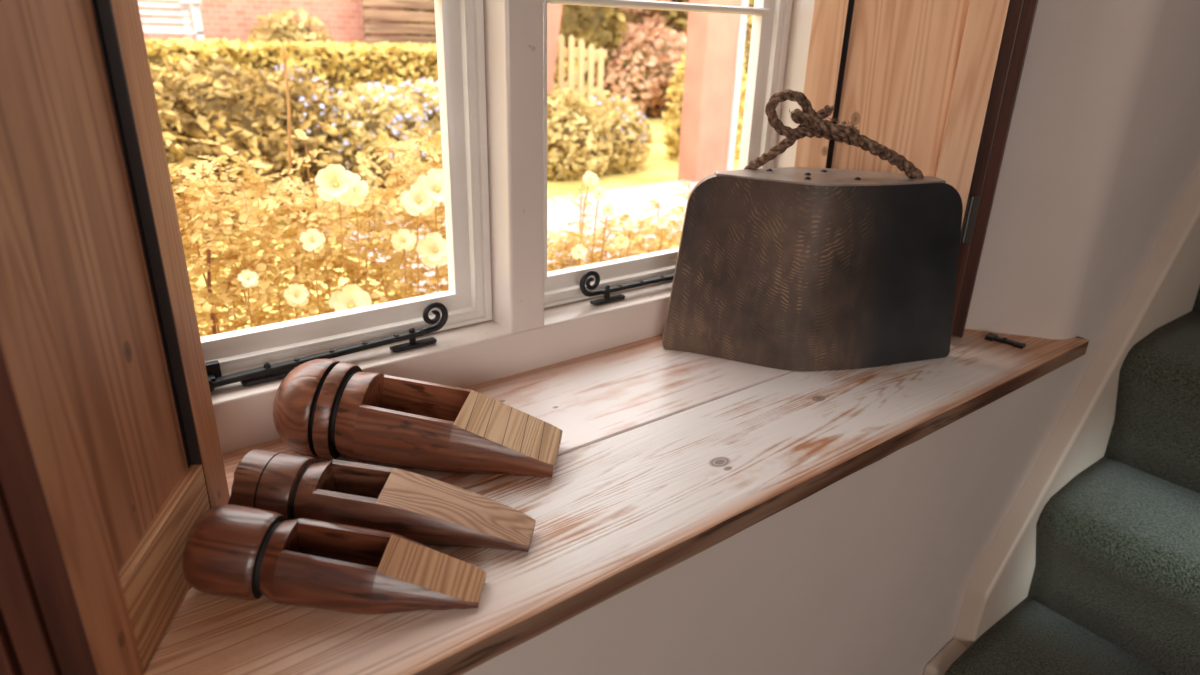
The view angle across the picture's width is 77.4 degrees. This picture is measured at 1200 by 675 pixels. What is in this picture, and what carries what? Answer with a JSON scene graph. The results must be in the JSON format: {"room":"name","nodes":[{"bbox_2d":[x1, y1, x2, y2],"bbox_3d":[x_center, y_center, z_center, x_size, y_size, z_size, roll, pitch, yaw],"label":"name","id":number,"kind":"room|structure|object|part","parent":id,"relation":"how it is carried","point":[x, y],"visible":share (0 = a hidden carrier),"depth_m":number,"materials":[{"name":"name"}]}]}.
{"room":"house stairway","nodes":[
{"label":"house stairway","id":0,"kind":"room"},
{"bbox_2d":[462,0,1199,674],"bbox_3d":[0.159,-0.350,1.055,6.400,2.630,0.590,-15,27,-35],"label":"wall","id":1,"kind":"structure","parent":0,"point":[870,572],"depth_m":1.25,"materials":[{"name":"paint"}]},
{"bbox_2d":[0,0,229,674],"bbox_3d":[-0.405,-0.273,0.483,0.065,1.117,0.300,-2,22,-8],"label":"window shutter","id":2,"kind":"object","parent":1,"relation":"attached to","point":[111,457],"visible":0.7,"depth_m":0.56,"materials":[{"name":"brown wood"}]},
{"bbox_3d":[-0.388,-0.272,0.487,0.006,0.948,0.180,-2,22,-8],"label":"panel","id":3,"kind":"part","parent":2,"relation":"part of","materials":[{"name":"brown wood"}]},
{"bbox_3d":[-0.400,0.202,0.684,0.023,0.087,0.182,-2,22,-8],"label":"rail","id":4,"kind":"part","parent":2,"relation":"part of","materials":[{"name":"brown wood"}]},
{"bbox_2d":[211,0,814,453],"bbox_3d":[-0.123,-0.488,1.049,1.320,1.185,0.130,-15,27,-35],"label":"window","id":5,"kind":"structure","parent":1,"relation":"in","point":[522,335],"depth_m":1.11,"materials":[{"name":"white paint"}]},
{"bbox_2d":[200,0,491,375],"bbox_3d":[-0.400,-0.445,0.855,0.578,1.012,0.045,-15,27,-35],"label":"window","id":6,"kind":"structure","parent":5,"relation":"attached to","point":[459,24],"depth_m":1.07,"materials":[{"name":"white paint"}]},
{"bbox_2d":[205,302,447,392],"bbox_3d":[-0.369,0.006,1.019,0.351,0.060,0.037,-15,27,-35],"label":"stay","id":7,"kind":"object","parent":6,"relation":"attached to","point":[267,373],"visible":0.87,"depth_m":1.01,"materials":[{"name":"black metal"}]},
{"bbox_3d":[-0.430,0.052,0.975,0.068,0.005,0.016,-15,27,-35],"label":"rest plate","id":8,"kind":"part","parent":7,"relation":"part of","materials":[{"name":"black metal"}]},
{"bbox_3d":[-0.271,0.011,1.089,0.068,0.005,0.016,-15,27,-35],"label":"rest plate","id":9,"kind":"part","parent":7,"relation":"part of","materials":[{"name":"black metal"}]},
{"bbox_3d":[-0.162,0.017,1.233,1.260,0.109,0.130,-15,27,-35],"label":"rail","id":10,"kind":"part","parent":5,"relation":"part of","materials":[{"name":"white paint"}]},
{"bbox_2d":[544,0,792,307],"bbox_3d":[0.112,-0.577,1.222,0.578,1.012,0.045,-15,27,-35],"label":"window","id":11,"kind":"structure","parent":5,"relation":"attached to","point":[771,18],"depth_m":1.37,"materials":[{"name":"white paint"}]},
{"bbox_2d":[580,270,673,304],"bbox_3d":[0.114,-0.120,1.367,0.376,0.061,0.033,-15,27,-35],"label":"stay","id":12,"kind":"object","parent":11,"relation":"attached to","point":[607,290],"visible":0.73,"depth_m":1.29,"materials":[{"name":"black metal"}]},
{"bbox_3d":[0.015,-0.065,1.298,0.068,0.005,0.016,-15,27,-35],"label":"rest plate","id":13,"kind":"part","parent":12,"relation":"part of","materials":[{"name":"black metal"}]},
{"bbox_2d":[143,329,1088,674],"bbox_3d":[0.049,0.134,1.053,1.823,0.033,0.470,-15,27,-35],"label":"window sill","id":14,"kind":"structure","parent":1,"relation":"attached to","point":[664,456],"depth_m":0.92,"materials":[{"name":"brown wood"}]},
{"bbox_2d":[182,504,485,614],"bbox_3d":[-0.248,0.203,0.707,0.275,0.079,0.083,2,22,2],"label":"whistle","id":15,"kind":"object","parent":14,"relation":"on","point":[232,551],"visible":1,"depth_m":0.68,"materials":[{"name":"brown wood"}]},
{"bbox_2d":[228,449,535,551],"bbox_3d":[-0.226,0.170,0.791,0.312,0.080,0.081,4,22,5],"label":"whistle","id":16,"kind":"object","parent":14,"relation":"on","point":[419,508],"visible":0.74,"depth_m":0.77,"materials":[{"name":"brown wood"}]},
{"bbox_2d":[273,358,562,476],"bbox_3d":[-0.228,0.092,0.932,0.355,0.118,0.124,3,22,4],"label":"whistle","id":17,"kind":"object","parent":14,"relation":"on","point":[326,408],"visible":1,"depth_m":0.90,"materials":[{"name":"brown wood"}]},
{"bbox_2d":[662,89,962,370],"bbox_3d":[0.361,-0.177,1.224,0.493,0.432,0.170,-2,22,-8],"label":"bell","id":18,"kind":"object","parent":14,"relation":"on","point":[783,268],"visible":1,"depth_m":1.19,"materials":[{"name":"brown metal"}]},
{"bbox_3d":[0.292,-0.308,1.185,0.129,0.119,0.043,10,23,20],"label":"rope handle","id":19,"kind":"part","parent":18,"relation":"part of","materials":[{"name":"brown fabric"}]},
{"bbox_3d":[0.363,-0.255,1.189,0.359,0.004,0.157,2,22,0],"label":"crown plate","id":20,"kind":"part","parent":18,"relation":"part of","materials":[{"name":"grey metal"}]},
{"bbox_3d":[0.403,-0.296,1.167,0.228,0.113,0.026,0,22,-4],"label":"rope handle","id":21,"kind":"part","parent":18,"relation":"part of","materials":[{"name":"brown fabric"}]},
{"bbox_2d":[985,333,1025,348],"bbox_3d":[0.741,0.005,1.366,0.064,0.009,0.024,22,29,40],"label":"iron catch","id":22,"kind":"object","parent":14,"relation":"on","point":[991,336],"visible":1,"depth_m":1.36,"materials":[{"name":"black metal"}]},
{"bbox_2d":[794,0,1037,336],"bbox_3d":[0.528,-0.547,1.232,0.336,1.117,0.065,14,25,27],"label":"window shutter","id":23,"kind":"object","parent":1,"relation":"attached to","point":[935,83],"visible":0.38,"depth_m":1.26,"materials":[{"name":"brown wood"}]},
{"bbox_3d":[0.509,-0.543,1.223,0.183,0.948,0.006,14,25,27],"label":"panel","id":24,"kind":"part","parent":23,"relation":"part of","materials":[{"name":"brown wood"}]},
{"bbox_3d":[1.248,1.497,0.203,6.700,0.100,3.150,-15,27,-35],"label":"floor","id":25,"kind":"structure","parent":0,"visible":0},
{"bbox_2d":[923,167,1199,674],"bbox_3d":[1.786,-0.189,1.355,2.077,2.211,1.040,-15,27,-35],"label":"carpeted stairs","id":26,"kind":"structure","parent":25,"relation":"on","point":[1093,567],"depth_m":1.49,"materials":[{"name":"green carpet"}]},
{"label":"outside","id":27,"kind":"structure","parent":0,"visible":0},
{"bbox_2d":[187,115,740,333],"bbox_3d":[-6.105,-7.079,20.002,44.000,0.150,38.900,-15,27,-35],"label":"ground","id":28,"kind":"structure","parent":27,"point":[659,168],"depth_m":5.48,"materials":[{"name":"green plant"}]},
{"bbox_2d":[150,66,212,227],"bbox_3d":[-2.348,-0.900,3.554,0.935,0.947,0.803,-15,27,-35],"label":"shrub","id":29,"kind":"object","parent":28,"relation":"on","point":[169,119],"visible":0.09,"depth_m":3.52,"materials":[{"name":"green plant"}]},
{"bbox_2d":[199,197,216,333],"bbox_3d":[-0.937,-0.021,1.812,0.071,0.637,0.020,-15,27,-35],"label":"cane","id":30,"kind":"object","parent":28,"relation":"on","point":[203,202],"visible":0.44,"depth_m":1.76,"materials":[{"name":"wood"}]},
{"bbox_3d":[-0.940,-0.004,1.817,0.065,0.601,0.013,-15,27,-35],"label":"stem","id":31,"kind":"part","parent":30,"relation":"part of","materials":[{"name":"plant"}]},
{"bbox_2d":[154,54,307,231],"bbox_3d":[-2.021,-1.031,3.969,0.911,0.877,0.870,-15,27,-35],"label":"shrub","id":32,"kind":"object","parent":28,"relation":"on","point":[243,125],"visible":0.45,"depth_m":3.78,"materials":[{"name":"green plant"}]},
{"bbox_2d":[158,111,368,336],"bbox_3d":[-1.003,-0.136,1.831,0.760,0.890,0.692,-15,27,-35],"label":"flowering plants","id":33,"kind":"object","parent":28,"relation":"on","point":[247,275],"visible":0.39,"depth_m":1.80,"materials":[{"name":"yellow plant"}]},
{"bbox_2d":[238,269,258,286],"bbox_3d":[-0.756,-0.128,1.609,0.043,0.033,0.027,-15,27,-35],"label":"flower","id":34,"kind":"object","parent":33,"relation":"on","point":[248,278],"depth_m":1.61,"materials":[{"name":"beige plant"}]},
{"bbox_2d":[280,44,298,315],"bbox_3d":[-0.800,-0.254,1.962,0.080,0.962,0.020,-15,27,-35],"label":"cane","id":35,"kind":"object","parent":28,"relation":"on","point":[283,52],"visible":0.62,"depth_m":1.86,"materials":[{"name":"brown wood"}]},
{"bbox_2d":[238,63,351,216],"bbox_3d":[-1.761,-1.135,4.337,0.766,0.868,0.829,-15,27,-35],"label":"shrub","id":36,"kind":"object","parent":28,"relation":"on","point":[304,100],"visible":0.26,"depth_m":4.12,"materials":[{"name":"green plant"}]},
{"bbox_2d":[145,37,577,107],"bbox_3d":[-2.815,-1.769,5.658,6.076,0.962,0.896,-15,27,-35],"label":"clipped hedge","id":37,"kind":"object","parent":28,"relation":"on","point":[343,66],"visible":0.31,"depth_m":5.69,"materials":[{"name":"green plant"}]},
{"bbox_2d":[318,81,436,214],"bbox_3d":[-1.326,-1.126,4.437,0.734,0.755,0.797,-15,27,-35],"label":"shrub","id":38,"kind":"object","parent":28,"relation":"on","point":[371,118],"visible":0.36,"depth_m":4.21,"materials":[{"name":"green plant"}]},
{"bbox_2d":[260,127,556,321],"bbox_3d":[-0.573,-0.190,2.164,0.825,0.786,0.709,-15,27,-35],"label":"flowering plants","id":39,"kind":"object","parent":28,"relation":"on","point":[422,197],"visible":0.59,"depth_m":1.95,"materials":[{"name":"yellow plant"}]},
{"bbox_2d":[284,283,309,306],"bbox_3d":[-0.681,-0.095,1.682,0.056,0.048,0.031,-15,27,-35],"label":"flower","id":40,"kind":"object","parent":39,"relation":"on","point":[296,295],"depth_m":1.68,"materials":[{"name":"beige plant"}]},
{"bbox_2d":[299,228,325,250],"bbox_3d":[-0.638,-0.217,1.664,0.052,0.047,0.029,-15,27,-35],"label":"flower","id":41,"kind":"object","parent":39,"relation":"on","point":[313,240],"depth_m":1.67,"materials":[{"name":"beige plant"}]},
{"bbox_2d":[315,164,355,200],"bbox_3d":[-0.583,-0.341,1.651,0.085,0.077,0.041,-8,24,-23],"label":"flower","id":42,"kind":"object","parent":39,"relation":"on","point":[333,181],"depth_m":1.65,"materials":[{"name":"beige plant"}]},
{"bbox_2d":[328,284,371,311],"bbox_3d":[-0.587,-0.078,1.760,0.096,0.083,0.054,-8,24,-22],"label":"flower","id":43,"kind":"object","parent":39,"relation":"on","point":[351,296],"depth_m":1.76,"materials":[{"name":"beige plant"}]},
{"bbox_2d":[336,173,368,206],"bbox_3d":[-0.558,-0.332,1.678,0.074,0.071,0.034,-5,23,-15],"label":"flower","id":44,"kind":"object","parent":39,"relation":"on","point":[351,191],"depth_m":1.66,"materials":[{"name":"beige plant"}]},
{"bbox_2d":[391,229,415,250],"bbox_3d":[-0.471,-0.234,1.796,0.056,0.050,0.033,-15,27,-35],"label":"flower","id":45,"kind":"object","parent":39,"relation":"on","point":[404,241],"depth_m":1.80,"materials":[{"name":"beige plant"}]},
{"bbox_2d":[401,183,434,215],"bbox_3d":[-0.431,-0.329,1.782,0.082,0.071,0.043,-15,27,-35],"label":"flower","id":46,"kind":"object","parent":39,"relation":"on","point":[421,196],"depth_m":1.79,"materials":[{"name":"beige plant"}]},
{"bbox_2d":[416,168,444,206],"bbox_3d":[-0.390,-0.362,1.801,0.099,0.084,0.057,-15,27,-35],"label":"flower","id":47,"kind":"object","parent":39,"relation":"on","point":[430,188],"depth_m":1.79,"materials":[{"name":"beige plant"}]},
{"bbox_2d":[416,232,446,266],"bbox_3d":[-0.406,-0.218,1.851,0.083,0.077,0.063,-15,27,-35],"label":"flower","id":48,"kind":"object","parent":39,"relation":"on","point":[433,248],"depth_m":1.85,"materials":[{"name":"beige plant"}]},
{"bbox_2d":[386,76,441,174],"bbox_3d":[-1.114,-1.275,4.820,0.830,0.768,0.792,-15,27,-35],"label":"shrub","id":49,"kind":"object","parent":28,"relation":"on","point":[428,103],"visible":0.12,"depth_m":4.58,"materials":[{"name":"green plant"}]},
{"bbox_2d":[547,4,562,105],"bbox_3d":[-0.419,-1.991,5.579,0.389,1.500,0.180,-15,27,-35],"label":"gate post","id":50,"kind":"object","parent":28,"relation":"on","point":[554,11],"visible":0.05,"depth_m":5.47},
{"bbox_2d":[547,88,613,181],"bbox_3d":[-0.265,-1.519,5.621,0.816,0.675,0.701,-15,27,-35],"label":"shrub","id":51,"kind":"object","parent":28,"relation":"on","point":[573,146],"visible":0.68,"depth_m":5.44,"materials":[{"name":"green plant"}]},
{"bbox_2d":[557,4,628,88],"bbox_3d":[-0.727,-4.069,9.396,2.460,2.527,2.047,-15,27,-35],"label":"tree","id":52,"kind":"object","parent":28,"relation":"on","point":[590,24],"visible":0.2,"depth_m":9.04,"materials":[{"name":"green plant"}]},
{"bbox_3d":[-0.726,-4.028,9.398,1.877,1.919,1.558,-15,27,-35],"label":"crown","id":53,"kind":"part","parent":52,"relation":"part of","materials":[{"name":"green plant"}]},
{"bbox_2d":[564,83,625,118],"bbox_3d":[-0.200,-2.096,7.135,1.106,0.662,0.896,-15,27,-35],"label":"shrub","id":54,"kind":"object","parent":28,"relation":"on","point":[575,87],"visible":0.02,"depth_m":7.02,"materials":[{"name":"green plant"}]},
{"bbox_2d":[547,171,690,271],"bbox_3d":[0.201,-0.331,2.736,1.210,0.723,0.668,-15,27,-35],"label":"flowering plants","id":55,"kind":"object","parent":28,"relation":"on","point":[578,250],"visible":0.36,"depth_m":2.61,"materials":[{"name":"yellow plant"}]},
{"bbox_2d":[571,244,586,258],"bbox_3d":[-0.060,-0.244,2.135,0.045,0.038,0.026,8,23,16],"label":"flower","id":56,"kind":"object","parent":55,"relation":"on","point":[579,252],"depth_m":2.14,"materials":[{"name":"beige plant"}]},
{"bbox_2d":[583,171,598,186],"bbox_3d":[-0.025,-0.441,2.079,0.052,0.040,0.033,-15,27,-35],"label":"flower","id":57,"kind":"object","parent":55,"relation":"on","point":[591,179],"depth_m":2.08,"materials":[{"name":"beige plant"}]},
{"bbox_2d":[592,186,606,199],"bbox_3d":[0.000,-0.408,2.113,0.042,0.035,0.028,-15,27,-35],"label":"flower","id":58,"kind":"object","parent":55,"relation":"on","point":[600,192],"depth_m":2.11,"materials":[{"name":"beige plant"}]},
{"bbox_2d":[602,204,614,216],"bbox_3d":[0.025,-0.366,2.153,0.037,0.035,0.021,-15,27,-35],"label":"flower","id":59,"kind":"object","parent":55,"relation":"on","point":[607,210],"depth_m":2.15,"materials":[{"name":"beige plant"}]},
{"bbox_2d":[614,234,628,248],"bbox_3d":[0.066,-0.285,2.221,0.042,0.038,0.031,-15,27,-35],"label":"flower","id":60,"kind":"object","parent":55,"relation":"on","point":[621,241],"depth_m":2.22,"materials":[{"name":"beige plant"}]},
{"bbox_2d":[624,218,636,229],"bbox_3d":[0.090,-0.338,2.220,0.035,0.030,0.029,-15,27,-35],"label":"flower","id":61,"kind":"object","parent":55,"relation":"on","point":[630,223],"depth_m":2.22,"materials":[{"name":"beige plant"}]},
{"bbox_2d":[656,217,668,227],"bbox_3d":[0.191,-0.353,2.297,0.037,0.031,0.023,9,23,19],"label":"flower","id":62,"kind":"object","parent":55,"relation":"on","point":[662,222],"depth_m":2.30,"materials":[{"name":"beige plant"}]},
{"bbox_2d":[585,94,653,173],"bbox_3d":[0.053,-1.606,5.970,0.800,0.652,0.706,-15,27,-35],"label":"shrub","id":63,"kind":"object","parent":28,"relation":"on","point":[629,153],"visible":0.48,"depth_m":5.83,"materials":[{"name":"green plant"}]},
{"bbox_2d":[577,21,686,118],"bbox_3d":[0.541,-3.645,10.218,2.248,1.260,1.820,-15,27,-35],"label":"bush","id":64,"kind":"object","parent":28,"relation":"on","point":[644,66],"visible":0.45,"depth_m":9.62,"materials":[{"name":"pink plant"}]},
{"bbox_3d":[0.545,-3.592,10.248,1.744,1.125,1.394,-15,27,-35],"label":"crown","id":65,"kind":"part","parent":64,"relation":"part of","materials":[{"name":"pink plant"}]},
{"bbox_2d":[608,0,678,34],"bbox_3d":[-0.069,-5.602,11.436,3.556,3.854,2.715,-15,27,-35],"label":"tree","id":66,"kind":"object","parent":28,"relation":"on","point":[633,15],"visible":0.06,"depth_m":11.17,"materials":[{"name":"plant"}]},
{"bbox_3d":[-0.111,-5.658,11.402,2.713,2.832,2.153,-15,27,-35],"label":"crown","id":67,"kind":"part","parent":66,"relation":"part of","materials":[{"name":"green plant"}]},
{"bbox_2d":[649,0,753,50],"bbox_3d":[2.424,-5.642,12.139,3.972,3.776,2.762,-15,27,-35],"label":"tree","id":68,"kind":"object","parent":28,"relation":"on","point":[681,17],"visible":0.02,"depth_m":11.36,"materials":[{"name":"green plant"}]},
{"bbox_2d":[661,53,746,161],"bbox_3d":[0.954,-2.060,6.608,0.896,1.175,0.686,-15,27,-35],"label":"shrub","id":69,"kind":"object","parent":28,"relation":"on","point":[674,120],"visible":0.29,"depth_m":6.52,"materials":[{"name":"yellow plant"}]},
{"bbox_2d":[679,16,752,121],"bbox_3d":[1.720,-3.195,9.083,1.777,1.345,1.363,-15,27,-35],"label":"tree","id":70,"kind":"object","parent":28,"relation":"on","point":[750,18],"visible":0.04,"depth_m":8.60,"materials":[{"name":"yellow plant"}]},
{"bbox_3d":[1.740,-3.164,9.093,1.366,1.000,1.031,-15,27,-35],"label":"crown","id":71,"kind":"part","parent":70,"relation":"part of","materials":[{"name":"plant"}]},
{"bbox_3d":[-6.276,-1.486,5.241,12.600,0.500,2.200,-15,27,-35],"label":"terrace","id":72,"kind":"object","parent":28,"relation":"on","visible":0},
{"bbox_2d":[138,0,204,40],"bbox_3d":[-4.241,-2.542,6.001,1.900,1.000,0.590,-15,27,-35],"label":"garden bench","id":73,"kind":"object","parent":72,"relation":"on","point":[184,13],"visible":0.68,"depth_m":6.48,"materials":[{"name":"white paint"}]},
{"bbox_3d":[-3.695,-2.803,6.689,0.060,1.000,0.060,-15,27,-35],"label":"post","id":74,"kind":"part","parent":73,"relation":"part of","materials":[{"name":"white paint"}]},
{"bbox_3d":[-3.527,-2.886,6.425,0.080,0.040,0.560,-15,27,-35],"label":"armrest","id":75,"kind":"part","parent":73,"relation":"part of","materials":[{"name":"white paint"}]},
{"bbox_3d":[-3.409,-2.496,6.402,0.060,0.660,0.060,-15,27,-35],"label":"leg","id":76,"kind":"part","parent":73,"relation":"part of","materials":[{"name":"white paint"}]},
{"bbox_2d":[138,0,405,43],"bbox_3d":[-7.869,-4.869,5.758,12.450,5.300,3.000,-15,27,-35],"label":"house","id":77,"kind":"structure","parent":72,"relation":"on","point":[229,19],"depth_m":8.04,"materials":[{"name":"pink brick"}]},
{"bbox_2d":[246,7,333,42],"bbox_3d":[-3.238,-3.041,7.906,0.961,0.834,0.729,-15,27,-35],"label":"shrub","id":78,"kind":"object","parent":72,"relation":"on","point":[278,28],"visible":0.38,"depth_m":7.70,"materials":[{"name":"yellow plant"}]},
{"bbox_2d":[361,0,435,44],"bbox_3d":[-2.152,-3.783,8.804,1.330,1.320,0.100,-15,27,-35],"label":"fence","id":79,"kind":"object","parent":72,"relation":"on","point":[420,28],"visible":0.28,"depth_m":8.65,"materials":[{"name":"wood"}]},
{"bbox_3d":[-2.645,-3.665,8.474,0.060,1.320,0.060,-15,27,-35],"label":"post","id":80,"kind":"part","parent":79,"relation":"part of","materials":[{"name":"brown wood"}]},
{"bbox_3d":[-2.128,-3.799,8.845,0.060,1.320,0.060,-15,27,-35],"label":"post","id":81,"kind":"part","parent":79,"relation":"part of","materials":[{"name":"brown wood"}]},
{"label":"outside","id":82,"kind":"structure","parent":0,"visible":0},
{"bbox_2d":[550,34,606,106],"bbox_3d":[-0.243,-1.897,5.937,0.638,0.949,0.050,-9,24,-24],"label":"gate","id":83,"kind":"object","parent":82,"point":[591,53],"visible":0.37,"depth_m":5.87,"materials":[{"name":"beige paint"}]},
{"bbox_3d":[-0.222,-2.214,5.827,0.600,0.060,0.030,-9,24,-24],"label":"rail","id":84,"kind":"part","parent":83,"relation":"part of","materials":[{"name":"beige paint"}]},
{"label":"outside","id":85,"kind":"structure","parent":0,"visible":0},
{"bbox_2d":[323,180,697,293],"bbox_3d":[4.235,-1.532,6.770,12.811,0.012,2.117,-12,26,-31],"label":"garden path","id":86,"kind":"structure","parent":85,"point":[631,201],"depth_m":4.59,"materials":[{"name":"white concrete"}]},
{"bbox_2d":[678,0,747,181],"bbox_3d":[0.837,-2.369,5.271,0.375,2.500,0.215,-15,27,-35],"label":"pillar","id":87,"kind":"structure","parent":86,"relation":"on","point":[715,42],"depth_m":5.41,"materials":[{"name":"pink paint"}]}
]}

